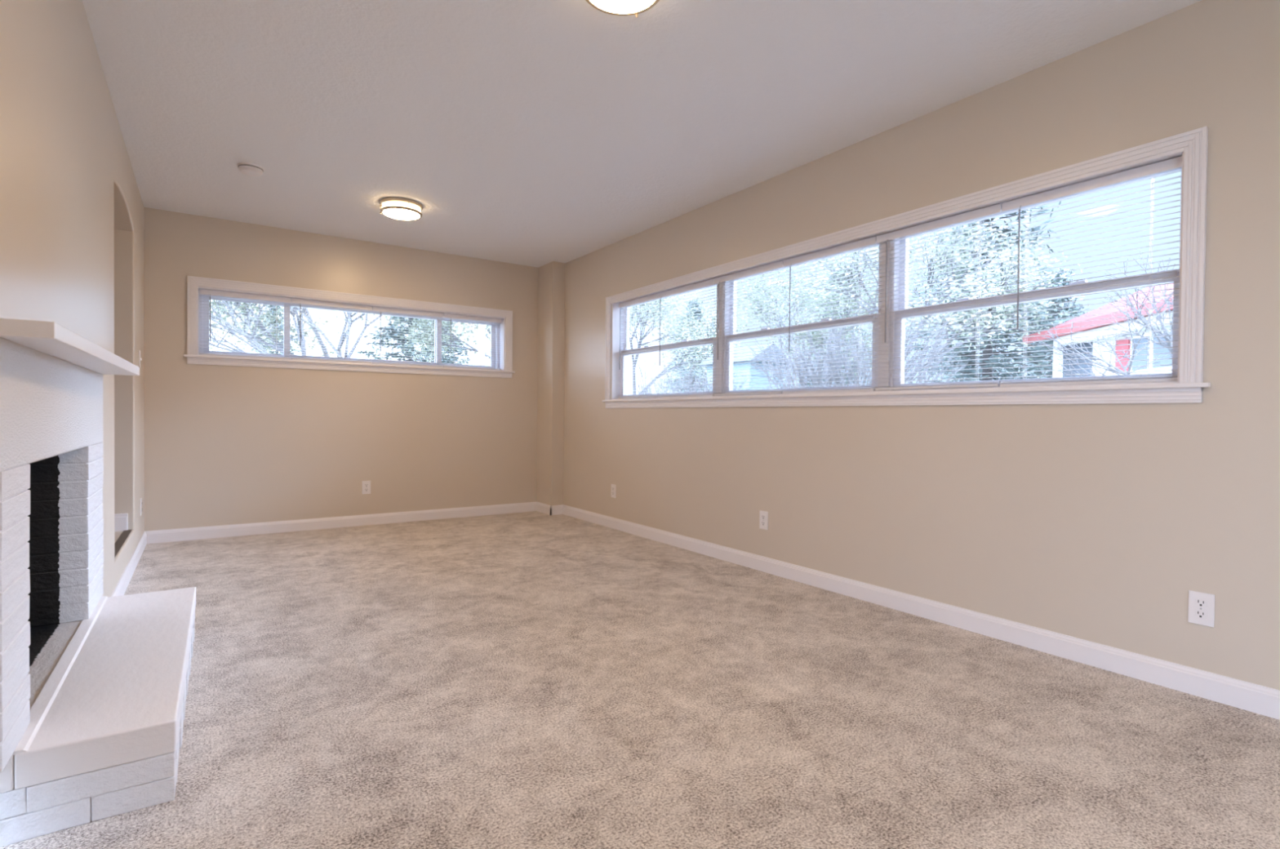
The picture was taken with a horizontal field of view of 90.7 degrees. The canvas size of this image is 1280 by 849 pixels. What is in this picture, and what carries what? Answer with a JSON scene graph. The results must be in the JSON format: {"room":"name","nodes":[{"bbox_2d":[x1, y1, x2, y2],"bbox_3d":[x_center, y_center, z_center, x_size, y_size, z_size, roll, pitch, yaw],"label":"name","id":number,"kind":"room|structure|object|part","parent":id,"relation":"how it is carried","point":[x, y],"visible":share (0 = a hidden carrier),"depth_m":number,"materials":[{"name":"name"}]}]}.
{"room":"empty living room","nodes":[
{"label":"empty living room","id":0,"kind":"room"},
{"bbox_2d":[0,0,144,596],"bbox_3d":[-1.264,-0.256,1.052,0.160,2.590,8.674,0,1,-34],"label":"wall","id":1,"kind":"structure","parent":0,"point":[72,229],"depth_m":2.13,"materials":[{"name":"beige paint"}]},
{"bbox_2d":[114,513,128,531],"bbox_3d":[-3.230,0.606,3.898,0.117,0.108,0.018,0,1,-34],"label":"baseboard","id":2,"kind":"object","parent":1,"relation":"attached to","point":[121,520],"visible":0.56,"depth_m":3.91,"materials":[{"name":"white paint"}]},
{"bbox_2d":[114,529,132,558],"bbox_3d":[-2.893,0.667,3.510,0.040,0.006,1.036,0,1,-34],"label":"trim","id":3,"kind":"structure","parent":1,"relation":"attached to","point":[119,543],"depth_m":3.60,"materials":[{"name":"brown"}]},
{"bbox_2d":[111,531,146,596],"bbox_3d":[-2.908,0.843,3.600,0.013,0.092,2.449,0,1,-34],"label":"baseboard","id":4,"kind":"structure","parent":1,"relation":"attached to","point":[121,588],"depth_m":3.64,"materials":[{"name":"white paint"}]},
{"bbox_2d":[138,350,142,368],"bbox_3d":[-3.349,-0.436,4.243,0.014,0.114,0.070,0,1,-34],"label":"light switch","id":5,"kind":"object","parent":1,"relation":"attached to","point":[140,357],"visible":0.96,"depth_m":4.22,"materials":[{"name":"white plastic"}]},
{"bbox_3d":[-3.352,-0.436,4.241,0.006,0.114,0.070,0,1,-34],"label":"plate","id":6,"kind":"part","parent":5,"relation":"part of","materials":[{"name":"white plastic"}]},
{"bbox_2d":[140,497,142,515],"bbox_3d":[-3.410,0.562,4.327,0.008,0.114,0.070,0,1,-34],"label":"wall outlet","id":7,"kind":"object","parent":1,"relation":"attached to","point":[140,498],"visible":1,"depth_m":4.31,"materials":[{"name":"white plastic"}]},
{"bbox_2d":[143,207,538,531],"bbox_3d":[-2.315,-0.328,5.591,3.546,2.590,0.200,0,1,-34],"label":"wall","id":8,"kind":"structure","parent":0,"point":[224,445],"depth_m":5.25,"materials":[{"name":"beige paint"}]},
{"bbox_2d":[145,502,536,543],"bbox_3d":[-2.319,0.823,5.482,3.114,0.092,0.013,0,1,-34],"label":"baseboard","id":9,"kind":"structure","parent":8,"relation":"attached to","point":[268,527],"depth_m":5.27,"materials":[{"name":"white paint"}]},
{"bbox_2d":[183,275,515,377],"bbox_3d":[-2.365,-0.783,5.527,2.626,0.654,0.234,0,1,-34],"label":"window","id":10,"kind":"structure","parent":8,"relation":"in","point":[193,356],"depth_m":5.31,"materials":[{"name":"white paint"}]},
{"bbox_2d":[199,288,291,359],"bbox_3d":[-3.106,-0.779,4.998,0.613,0.507,0.044,0,1,-34],"label":"window blind","id":11,"kind":"object","parent":10,"relation":"attached to","point":[202,291],"visible":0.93,"depth_m":4.99,"materials":[{"name":"white plastic"}]},
{"bbox_3d":[-3.113,-0.535,5.008,0.611,0.014,0.022,0,1,-34],"label":"rail","id":12,"kind":"part","parent":11,"relation":"part of","materials":[{"name":"white"}]},
{"bbox_3d":[-3.152,-0.777,5.085,0.600,0.462,0.028,0,1,-34],"label":"sash","id":13,"kind":"part","parent":10,"relation":"part of","materials":[{"name":"white plastic"}]},
{"bbox_2d":[291,297,372,363],"bbox_3d":[-2.595,-0.780,5.349,0.617,0.504,0.044,0,1,-34],"label":"window blind","id":14,"kind":"object","parent":10,"relation":"attached to","point":[359,307],"visible":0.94,"depth_m":5.33,"materials":[{"name":"white plastic"}]},
{"bbox_3d":[-2.602,-0.539,5.359,0.615,0.014,0.022,0,1,-34],"label":"rail","id":15,"kind":"part","parent":14,"relation":"part of","materials":[{"name":"white"}]},
{"bbox_3d":[-2.429,-0.773,5.474,0.001,0.459,0.028,0,1,-34],"label":"ladder cord","id":16,"kind":"part","parent":14,"relation":"part of","materials":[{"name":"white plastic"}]},
{"bbox_3d":[-2.339,-0.512,5.489,2.626,0.017,0.134,0,1,-34],"label":"sill","id":17,"kind":"part","parent":10,"relation":"part of","materials":[{"name":"white paint"}]},
{"bbox_3d":[-2.397,-0.777,5.567,1.292,0.462,0.028,0,1,-34],"label":"sash","id":18,"kind":"part","parent":10,"relation":"part of","materials":[{"name":"white plastic"}]},
{"bbox_2d":[372,306,443,366],"bbox_3d":[-2.082,-0.779,5.701,0.617,0.507,0.044,0,1,-34],"label":"window blind","id":19,"kind":"object","parent":10,"relation":"attached to","point":[374,308],"visible":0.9,"depth_m":5.69,"materials":[{"name":"white plastic"}]},
{"bbox_3d":[-2.258,-0.772,5.591,0.001,0.462,0.028,0,1,-34],"label":"ladder cord","id":20,"kind":"part","parent":19,"relation":"part of","materials":[{"name":"white fabric"}]},
{"bbox_3d":[-2.089,-0.536,5.712,0.615,0.014,0.022,0,1,-34],"label":"rail","id":21,"kind":"part","parent":19,"relation":"part of","materials":[{"name":"white plastic"}]},
{"bbox_3d":[-1.916,-0.772,5.826,0.001,0.462,0.028,0,1,-34],"label":"ladder cord","id":22,"kind":"part","parent":19,"relation":"part of","materials":[{"name":"white fabric"}]},
{"bbox_3d":[-1.679,-0.777,6.096,0.593,0.462,0.028,0,1,-34],"label":"sash","id":23,"kind":"part","parent":10,"relation":"part of","materials":[{"name":"white plastic"}]},
{"bbox_2d":[443,313,501,369],"bbox_3d":[-1.593,-0.780,6.038,0.561,0.505,0.044,0,1,-34],"label":"window blind","id":24,"kind":"object","parent":10,"relation":"attached to","point":[445,315],"visible":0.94,"depth_m":6.03,"materials":[{"name":"white plastic"}]},
{"bbox_3d":[-1.599,-0.538,6.048,0.559,0.014,0.022,0,1,-34],"label":"rail","id":25,"kind":"part","parent":24,"relation":"part of","materials":[{"name":"white plastic"}]},
{"bbox_2d":[361,480,370,493],"bbox_3d":[-2.358,0.543,5.453,0.070,0.114,0.008,0,1,-34],"label":"wall outlet","id":26,"kind":"object","parent":8,"relation":"attached to","point":[366,485],"visible":1,"depth_m":5.45,"materials":[{"name":"white plastic"}]},
{"bbox_2d":[537,261,565,505],"bbox_3d":[-0.880,-0.339,6.270,0.152,2.520,0.344,0,1,-34],"label":"wall","id":27,"kind":"structure","parent":0,"point":[551,276],"depth_m":6.14,"materials":[{"name":"beige paint"}]},
{"bbox_2d":[536,501,551,515],"bbox_3d":[-0.950,0.825,6.226,0.013,0.092,0.337,0,1,-34],"label":"baseboard","id":28,"kind":"structure","parent":27,"relation":"attached to","point":[540,507],"depth_m":6.22,"materials":[{"name":"white paint"}]},
{"bbox_2d":[550,504,563,515],"bbox_3d":[-0.803,0.828,6.130,0.145,0.092,0.013,0,1,-34],"label":"baseboard","id":29,"kind":"structure","parent":27,"relation":"attached to","point":[556,509],"depth_m":6.12,"materials":[{"name":"white paint"}]},
{"bbox_2d":[0,511,1279,848],"bbox_3d":[0.114,0.988,2.054,3.446,0.100,8.624,0,1,-34],"label":"floor","id":30,"kind":"structure","parent":0,"point":[533,679],"depth_m":2.02,"materials":[{"name":"carpet"}]},
{"bbox_2d":[0,318,195,847],"bbox_3d":[-1.921,0.346,1.857,0.996,1.153,1.625,0,1,-34],"label":"fireplace","id":31,"kind":"object","parent":30,"relation":"on","point":[94,687],"visible":1,"depth_m":1.64,"materials":[{"name":"brick"}]},
{"bbox_3d":[-1.842,-0.055,1.914,0.170,0.278,1.605,0,1,-34],"label":"stippled panel","id":32,"kind":"part","parent":31,"relation":"part of","materials":[{"name":"white paint"}]},
{"bbox_2d":[0,318,139,375],"bbox_3d":[-1.723,-0.212,1.982,0.135,0.036,1.625,0,1,-34],"label":"mantel shelf","id":33,"kind":"object","parent":31,"relation":"attached to","point":[51,341],"depth_m":1.55,"materials":[{"name":"white paint"}]},
{"bbox_2d":[81,0,1201,267],"bbox_3d":[-1.014,-1.582,1.622,6.096,0.150,9.574,0,1,-34],"label":"ceiling","id":34,"kind":"structure","parent":0,"point":[533,133],"depth_m":2.91,"materials":[{"name":"white paint"}]},
{"bbox_2d":[236,162,264,176],"bbox_3d":[-2.342,-1.530,3.808,0.140,0.039,0.140,0,1,-34],"label":"smoke detector","id":35,"kind":"object","parent":34,"relation":"attached to","point":[246,168],"visible":1,"depth_m":3.77,"materials":[{"name":"white plastic"}]},
{"bbox_2d":[379,197,422,221],"bbox_3d":[-1.678,-1.508,4.452,0.284,0.088,0.285,0,1,-34],"label":"ceiling lamp","id":36,"kind":"object","parent":34,"relation":"attached to","point":[397,208],"visible":1,"depth_m":4.37,"materials":[{"name":"silver metal"}]},
{"bbox_3d":[-1.678,-1.511,4.453,0.258,0.038,0.258,0,1,-34],"label":"glass","id":37,"kind":"part","parent":36,"relation":"part of","materials":[{"name":"white glass"}]},
{"bbox_2d":[382,208,419,219],"bbox_3d":[-1.679,-1.477,4.453,0.242,0.026,0.242,0,1,-34],"label":"diffuser","id":38,"kind":"object","parent":36,"relation":"attached to","point":[397,214],"depth_m":4.41,"materials":[{"name":"white glass"}]},
{"bbox_2d":[585,0,659,17],"bbox_3d":[-0.059,-1.460,2.083,0.284,0.088,0.285,0,1,-34],"label":"ceiling lamp","id":39,"kind":"object","parent":34,"relation":"attached to","point":[615,7],"visible":1,"depth_m":2.15,"materials":[{"name":"silver metal"}]},
{"bbox_2d":[590,0,654,13],"bbox_3d":[-0.060,-1.429,2.083,0.242,0.026,0.242,0,1,-34],"label":"diffuser","id":40,"kind":"object","parent":39,"relation":"attached to","point":[603,6],"depth_m":2.15,"materials":[{"name":"white glass"}]},
{"bbox_2d":[563,0,1279,690],"bbox_3d":[1.534,-0.257,3.004,0.170,2.590,8.724,0,1,-34],"label":"wall","id":41,"kind":"structure","parent":0,"point":[1098,523],"depth_m":2.69,"materials":[{"name":"beige paint"}]},
{"bbox_2d":[611,484,616,497],"bbox_3d":[-0.228,0.569,5.412,0.008,0.114,0.070,0,1,-34],"label":"wall outlet","id":42,"kind":"object","parent":41,"relation":"attached to","point":[613,486],"visible":1,"depth_m":5.40,"materials":[{"name":"white plastic"}]},
{"bbox_2d":[759,510,768,529],"bbox_3d":[0.773,0.598,3.955,0.008,0.114,0.070,0,1,-34],"label":"wall outlet","id":43,"kind":"object","parent":41,"relation":"attached to","point":[763,520],"visible":1,"depth_m":3.95,"materials":[{"name":"white plastic"}]},
{"bbox_2d":[602,126,1210,408],"bbox_3d":[0.901,-0.589,3.896,0.204,0.959,4.040,0,1,-34],"label":"window","id":44,"kind":"structure","parent":41,"relation":"in","point":[1192,145],"depth_m":2.95,"materials":[{"name":"white paint"}]},
{"bbox_2d":[618,293,658,399],"bbox_3d":[-0.024,-0.626,5.235,0.044,0.825,0.553,0,1,-34],"label":"window blind","id":45,"kind":"object","parent":44,"relation":"attached to","point":[651,297],"visible":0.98,"depth_m":5.23,"materials":[{"name":"white plastic"}]},
{"bbox_3d":[-0.117,-0.622,5.385,0.028,0.780,0.001,0,1,-34],"label":"ladder cord","id":46,"kind":"part","parent":45,"relation":"part of","materials":[{"name":"white fabric"}]},
{"bbox_3d":[-0.021,-0.224,5.245,0.022,0.014,0.551,0,1,-34],"label":"rail","id":47,"kind":"part","parent":45,"relation":"part of","materials":[{"name":"white plastic"}]},
{"bbox_3d":[0.082,-0.616,5.095,0.028,0.780,0.001,0,1,-34],"label":"ladder cord","id":48,"kind":"part","parent":45,"relation":"part of","materials":[{"name":"white fabric"}]},
{"bbox_3d":[0.197,-0.415,4.986,0.038,0.429,1.250,0,1,-34],"label":"sash","id":49,"kind":"part","parent":44,"relation":"part of","materials":[{"name":"white plastic"}]},
{"bbox_3d":[0.232,-0.818,5.002,0.030,0.439,1.250,0,1,-34],"label":"sash","id":50,"kind":"part","parent":44,"relation":"part of","materials":[{"name":"white plastic"}]},
{"bbox_2d":[656,279,715,397],"bbox_3d":[0.326,-0.615,4.726,0.044,0.828,0.673,0,1,-34],"label":"window blind","id":51,"kind":"object","parent":44,"relation":"attached to","point":[708,282],"visible":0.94,"depth_m":4.71,"materials":[{"name":"white plastic"}]},
{"bbox_3d":[0.199,-0.611,4.925,0.028,0.783,0.001,0,1,-34],"label":"ladder cord","id":52,"kind":"part","parent":51,"relation":"part of","materials":[{"name":"white fabric"}]},
{"bbox_3d":[0.329,-0.211,4.736,0.022,0.014,0.671,0,1,-34],"label":"rail","id":53,"kind":"part","parent":51,"relation":"part of","materials":[{"name":"white plastic"}]},
{"bbox_3d":[0.466,-0.603,4.537,0.028,0.783,0.001,0,1,-34],"label":"ladder cord","id":54,"kind":"part","parent":51,"relation":"part of","materials":[{"name":"white fabric"}]},
{"bbox_2d":[712,260,786,395],"bbox_3d":[0.702,-0.606,4.178,0.044,0.824,0.645,0,1,-34],"label":"window blind","id":55,"kind":"object","parent":44,"relation":"attached to","point":[772,266],"visible":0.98,"depth_m":4.15,"materials":[{"name":"white plastic"}]},
{"bbox_3d":[0.583,-0.602,4.366,0.028,0.779,0.001,0,1,-34],"label":"ladder cord","id":56,"kind":"part","parent":55,"relation":"part of","materials":[{"name":"white fabric"}]},
{"bbox_3d":[0.705,-0.204,4.189,0.022,0.014,0.643,0,1,-34],"label":"rail","id":57,"kind":"part","parent":55,"relation":"part of","materials":[{"name":"white plastic"}]},
{"bbox_3d":[0.834,-0.595,4.001,0.028,0.779,0.001,0,1,-34],"label":"ladder cord","id":58,"kind":"part","parent":55,"relation":"part of","materials":[{"name":"white fabric"}]},
{"bbox_3d":[0.946,-0.393,3.896,0.038,0.429,1.215,0,1,-34],"label":"sash","id":59,"kind":"part","parent":44,"relation":"part of","materials":[{"name":"white plastic"}]},
{"bbox_3d":[0.981,-0.796,3.912,0.030,0.439,1.215,0,1,-34],"label":"sash","id":60,"kind":"part","parent":44,"relation":"part of","materials":[{"name":"white plastic"}]},
{"bbox_2d":[782,235,878,394],"bbox_3d":[1.071,-0.593,3.641,0.044,0.828,0.650,0,1,-34],"label":"window blind","id":61,"kind":"object","parent":44,"relation":"attached to","point":[870,241],"visible":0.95,"depth_m":3.62,"materials":[{"name":"white plastic"}]},
{"bbox_3d":[0.951,-0.589,3.830,0.028,0.783,0.001,0,1,-34],"label":"ladder cord","id":62,"kind":"part","parent":61,"relation":"part of","materials":[{"name":"white fabric"}]},
{"bbox_3d":[1.074,-0.189,3.651,0.022,0.014,0.648,0,1,-34],"label":"rail","id":63,"kind":"part","parent":61,"relation":"part of","materials":[{"name":"white plastic"}]},
{"bbox_3d":[1.204,-0.582,3.461,0.028,0.783,0.001,0,1,-34],"label":"ladder cord","id":64,"kind":"part","parent":61,"relation":"part of","materials":[{"name":"white fabric"}]},
{"bbox_3d":[0.872,-0.171,3.885,0.144,0.017,4.040,0,1,-34],"label":"sill","id":65,"kind":"part","parent":44,"relation":"part of","materials":[{"name":"white paint"}]},
{"bbox_2d":[875,203,1003,390],"bbox_3d":[1.438,-0.585,3.106,0.044,0.823,0.637,0,1,-34],"label":"window blind","id":66,"kind":"object","parent":44,"relation":"attached to","point":[994,209],"visible":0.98,"depth_m":3.08,"materials":[{"name":"white plastic"}]},
{"bbox_3d":[1.322,-0.581,3.290,0.028,0.778,0.001,0,1,-34],"label":"ladder cord","id":67,"kind":"part","parent":66,"relation":"part of","materials":[{"name":"white fabric"}]},
{"bbox_3d":[1.441,-0.183,3.116,0.022,0.014,0.635,0,1,-34],"label":"rail","id":68,"kind":"part","parent":66,"relation":"part of","materials":[{"name":"white plastic"}]},
{"bbox_3d":[1.568,-0.574,2.932,0.028,0.778,0.001,0,1,-34],"label":"ladder cord","id":69,"kind":"part","parent":66,"relation":"part of","materials":[{"name":"white fabric"}]},
{"bbox_3d":[1.680,-0.371,2.826,0.038,0.429,1.200,0,1,-34],"label":"sash","id":70,"kind":"part","parent":44,"relation":"part of","materials":[{"name":"white plastic"}]},
{"bbox_3d":[1.715,-0.774,2.842,0.030,0.439,1.200,0,1,-34],"label":"sash","id":71,"kind":"part","parent":44,"relation":"part of","materials":[{"name":"white plastic"}]},
{"bbox_2d":[1000,155,1182,386],"bbox_3d":[1.803,-0.573,2.575,0.044,0.826,0.643,0,1,-34],"label":"window blind","id":72,"kind":"object","parent":44,"relation":"attached to","point":[1175,162],"visible":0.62,"depth_m":2.54,"materials":[{"name":"white plastic"}]},
{"bbox_3d":[1.685,-0.569,2.761,0.028,0.781,0.001,0,1,-34],"label":"ladder cord","id":73,"kind":"part","parent":72,"relation":"part of","materials":[{"name":"white fabric"}]},
{"bbox_3d":[1.806,-0.170,2.585,0.022,0.014,0.641,0,1,-34],"label":"rail","id":74,"kind":"part","parent":72,"relation":"part of","materials":[{"name":"white plastic"}]},
{"bbox_3d":[1.935,-0.561,2.398,0.028,0.781,0.001,0,1,-34],"label":"ladder cord","id":75,"kind":"part","parent":72,"relation":"part of","materials":[{"name":"white fabric"}]},
{"bbox_2d":[562,504,1279,719],"bbox_3d":[1.540,0.895,2.834,0.013,0.092,8.100,0,1,-34],"label":"baseboard","id":76,"kind":"structure","parent":41,"relation":"attached to","point":[1249,696],"depth_m":2.75,"materials":[{"name":"white paint"}]},
{"bbox_2d":[1187,590,1214,627],"bbox_3d":[1.966,0.645,2.217,0.008,0.114,0.070,0,1,-34],"label":"wall outlet","id":77,"kind":"object","parent":41,"relation":"attached to","point":[1201,605],"visible":1,"depth_m":2.21,"materials":[{"name":"white plastic"}]},
{"bbox_2d":[1194,609,1207,618],"bbox_3d":[1.964,0.665,2.216,0.003,0.029,0.033,0,1,-34],"label":"receptacle","id":78,"kind":"object","parent":77,"relation":"attached to","point":[1198,614],"depth_m":2.22,"materials":[{"name":"white plastic"}]},
{"bbox_2d":[1195,598,1207,607],"bbox_3d":[1.965,0.625,2.216,0.003,0.029,0.033,0,1,-34],"label":"receptacle","id":79,"kind":"object","parent":77,"relation":"attached to","point":[1199,602],"depth_m":2.21,"materials":[{"name":"white plastic"}]},
{"label":"outside","id":80,"kind":"structure","parent":0,"visible":0},
{"bbox_3d":[-1.799,1.100,29.118,150.000,0.200,170.000,0,1,-34],"label":"lawn","id":81,"kind":"structure","parent":80,"visible":0},
{"bbox_2d":[208,300,224,350],"bbox_3d":[-10.512,-1.511,12.073,4.980,5.325,4.348,0,1,-13],"label":"leafy tree","id":82,"kind":"object","parent":81,"relation":"on","point":[222,307],"visible":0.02,"depth_m":12.42,"materials":[{"name":"green plant"}]},
{"bbox_2d":[245,305,306,355],"bbox_3d":[-15.436,-2.284,27.032,3.925,6.369,4.136,1,1,27],"label":"pine tree","id":83,"kind":"object","parent":81,"relation":"on","point":[275,322],"visible":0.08,"depth_m":26.77,"materials":[{"name":"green plant"}]},
{"bbox_2d":[208,299,382,358],"bbox_3d":[-6.111,-1.250,10.999,4.996,4.914,2.606,1,1,7],"label":"bare tree","id":84,"kind":"object","parent":81,"relation":"on","point":[249,339],"visible":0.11,"depth_m":11.13,"materials":[{"name":"grey plant"}]},
{"bbox_2d":[208,299,424,357],"bbox_3d":[-9.203,-2.507,16.255,5.900,7.227,6.759,1,1,14],"label":"leafy tree","id":85,"kind":"object","parent":81,"relation":"on","point":[280,346],"visible":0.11,"depth_m":16.85,"materials":[{"name":"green plant"}]},
{"bbox_2d":[357,315,462,364],"bbox_3d":[-8.566,-2.836,23.260,5.004,7.705,4.748,1,1,8],"label":"pine tree","id":86,"kind":"object","parent":81,"relation":"on","point":[401,345],"visible":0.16,"depth_m":22.88,"materials":[{"name":"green plant"}]},
{"bbox_2d":[401,321,474,364],"bbox_3d":[-11.007,-3.785,34.675,6.005,9.246,5.697,1,1,39],"label":"pine tree","id":87,"kind":"object","parent":81,"relation":"on","point":[460,344],"visible":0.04,"depth_m":34.84,"materials":[{"name":"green plant"}]},
{"bbox_2d":[388,316,490,364],"bbox_3d":[-4.143,-2.684,18.698,6.211,7.608,7.115,0,1,-44],"label":"leafy tree","id":88,"kind":"object","parent":81,"relation":"on","point":[419,327],"visible":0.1,"depth_m":18.20,"materials":[{"name":"green plant"}]},
{"bbox_2d":[478,324,484,365],"bbox_3d":[-2.342,-0.660,9.346,0.080,3.850,0.080,0,1,-34],"label":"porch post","id":89,"kind":"object","parent":81,"relation":"on","point":[481,354],"visible":0.02,"depth_m":9.30,"materials":[{"name":"white"}]},
{"bbox_2d":[659,299,711,392],"bbox_3d":[3.589,-3.758,42.577,5.697,9.246,6.004,1,1,-2],"label":"pine tree","id":90,"kind":"object","parent":81,"relation":"on","point":[689,302],"visible":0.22,"depth_m":42.13,"materials":[{"name":"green plant"}]},
{"bbox_2d":[629,289,747,394],"bbox_3d":[0.975,-2.494,22.226,5.900,7.227,6.759,1,1,11],"label":"leafy tree","id":91,"kind":"object","parent":81,"relation":"on","point":[641,336],"visible":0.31,"depth_m":21.93,"materials":[{"name":"green plant"}]},
{"bbox_2d":[634,362,757,394],"bbox_3d":[0.926,0.002,12.380,1.977,2.522,2.290,0,1,-25],"label":"bare shrub","id":92,"kind":"object","parent":81,"relation":"on","point":[688,379],"visible":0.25,"depth_m":12.14,"materials":[{"name":"grey plant"}]},
{"bbox_2d":[697,342,794,391],"bbox_3d":[3.180,-0.594,19.218,1.800,3.550,2.300,0,1,-34],"label":"outbuilding","id":93,"kind":"structure","parent":81,"relation":"on","point":[757,380],"depth_m":18.31,"materials":[{"name":"grey"}]},
{"bbox_2d":[736,257,878,386],"bbox_3d":[7.526,-3.066,26.770,7.826,8.368,6.832,1,1,44],"label":"leafy tree","id":94,"kind":"object","parent":81,"relation":"on","point":[792,343],"visible":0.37,"depth_m":26.32,"materials":[{"name":"green plant"}]},
{"bbox_2d":[746,319,871,389],"bbox_3d":[3.151,-0.286,12.031,2.468,3.153,2.871,1,1,35],"label":"bare shrub","id":95,"kind":"object","parent":81,"relation":"on","point":[789,363],"visible":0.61,"depth_m":11.61,"materials":[{"name":"grey plant"}]},
{"bbox_2d":[794,271,872,387],"bbox_3d":[12.377,-4.413,40.122,7.005,10.786,6.647,1,1,31],"label":"pine tree","id":96,"kind":"object","parent":81,"relation":"on","point":[813,356],"visible":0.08,"depth_m":39.73,"materials":[{"name":"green plant"}]},
{"bbox_2d":[796,314,968,386],"bbox_3d":[4.400,-0.339,11.085,3.006,3.311,2.595,1,1,-1],"label":"bare shrub","id":97,"kind":"object","parent":81,"relation":"on","point":[920,377],"visible":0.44,"depth_m":10.90,"materials":[{"name":"grey plant"}]},
{"bbox_2d":[782,209,1088,382],"bbox_3d":[7.746,-2.535,15.918,7.115,7.608,6.211,0,1,-22],"label":"leafy tree","id":98,"kind":"object","parent":81,"relation":"on","point":[1002,260],"visible":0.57,"depth_m":15.64,"materials":[{"name":"green plant"}]},
{"bbox_2d":[933,290,1013,382],"bbox_3d":[19.988,-3.544,38.082,5.697,9.246,6.005,0,1,-13],"label":"pine tree","id":99,"kind":"object","parent":81,"relation":"on","point":[973,344],"visible":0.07,"depth_m":37.86,"materials":[{"name":"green plant"}]},
{"bbox_2d":[905,200,1074,383],"bbox_3d":[10.379,-3.882,18.719,6.672,10.273,6.330,0,1,-34],"label":"pine tree","id":100,"kind":"object","parent":81,"relation":"on","point":[993,361],"visible":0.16,"depth_m":18.36,"materials":[{"name":"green plant"}]},
{"bbox_2d":[1001,281,1066,378],"bbox_3d":[20.822,-3.210,33.042,5.671,8.732,5.381,0,1,-26],"label":"pine tree","id":101,"kind":"object","parent":81,"relation":"on","point":[1031,317],"visible":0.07,"depth_m":33.01,"materials":[{"name":"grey plant"}]},
{"bbox_2d":[1008,268,1088,379],"bbox_3d":[17.599,-2.639,26.661,4.748,7.705,5.004,1,1,33],"label":"pine tree","id":102,"kind":"object","parent":81,"relation":"on","point":[1057,275],"visible":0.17,"depth_m":26.49,"materials":[{"name":"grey plant"}]},
{"bbox_2d":[1022,283,1173,377],"bbox_3d":[12.001,-1.019,10.072,6.380,4.815,10.600,1,1,7],"label":"house","id":103,"kind":"structure","parent":81,"relation":"on","point":[1163,362],"depth_m":12.90,"materials":[{"name":"white"}]},
{"bbox_2d":[1115,337,1130,371],"bbox_3d":[9.623,-1.369,12.614,0.040,0.670,0.400,1,1,7],"label":"shutter","id":104,"kind":"object","parent":103,"relation":"hanging from","point":[1122,341],"depth_m":12.58,"materials":[{"name":"red paint"}]},
{"bbox_3d":[9.547,-1.352,12.069,0.005,0.610,0.500,1,1,7],"label":"pane","id":105,"kind":"part","parent":103,"relation":"part of","materials":[{"name":"grey"}]},
{"bbox_3d":[9.472,-1.344,11.474,0.005,0.610,0.500,1,1,7],"label":"pane","id":106,"kind":"part","parent":103,"relation":"part of","materials":[{"name":"grey"}]},
{"bbox_2d":[1036,251,1175,377],"bbox_3d":[7.108,-0.526,8.569,2.005,3.780,3.843,0,1,-9],"label":"bare tree","id":107,"kind":"object","parent":81,"relation":"on","point":[1139,313],"visible":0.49,"depth_m":8.95,"materials":[{"name":"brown plant"}]}
]}

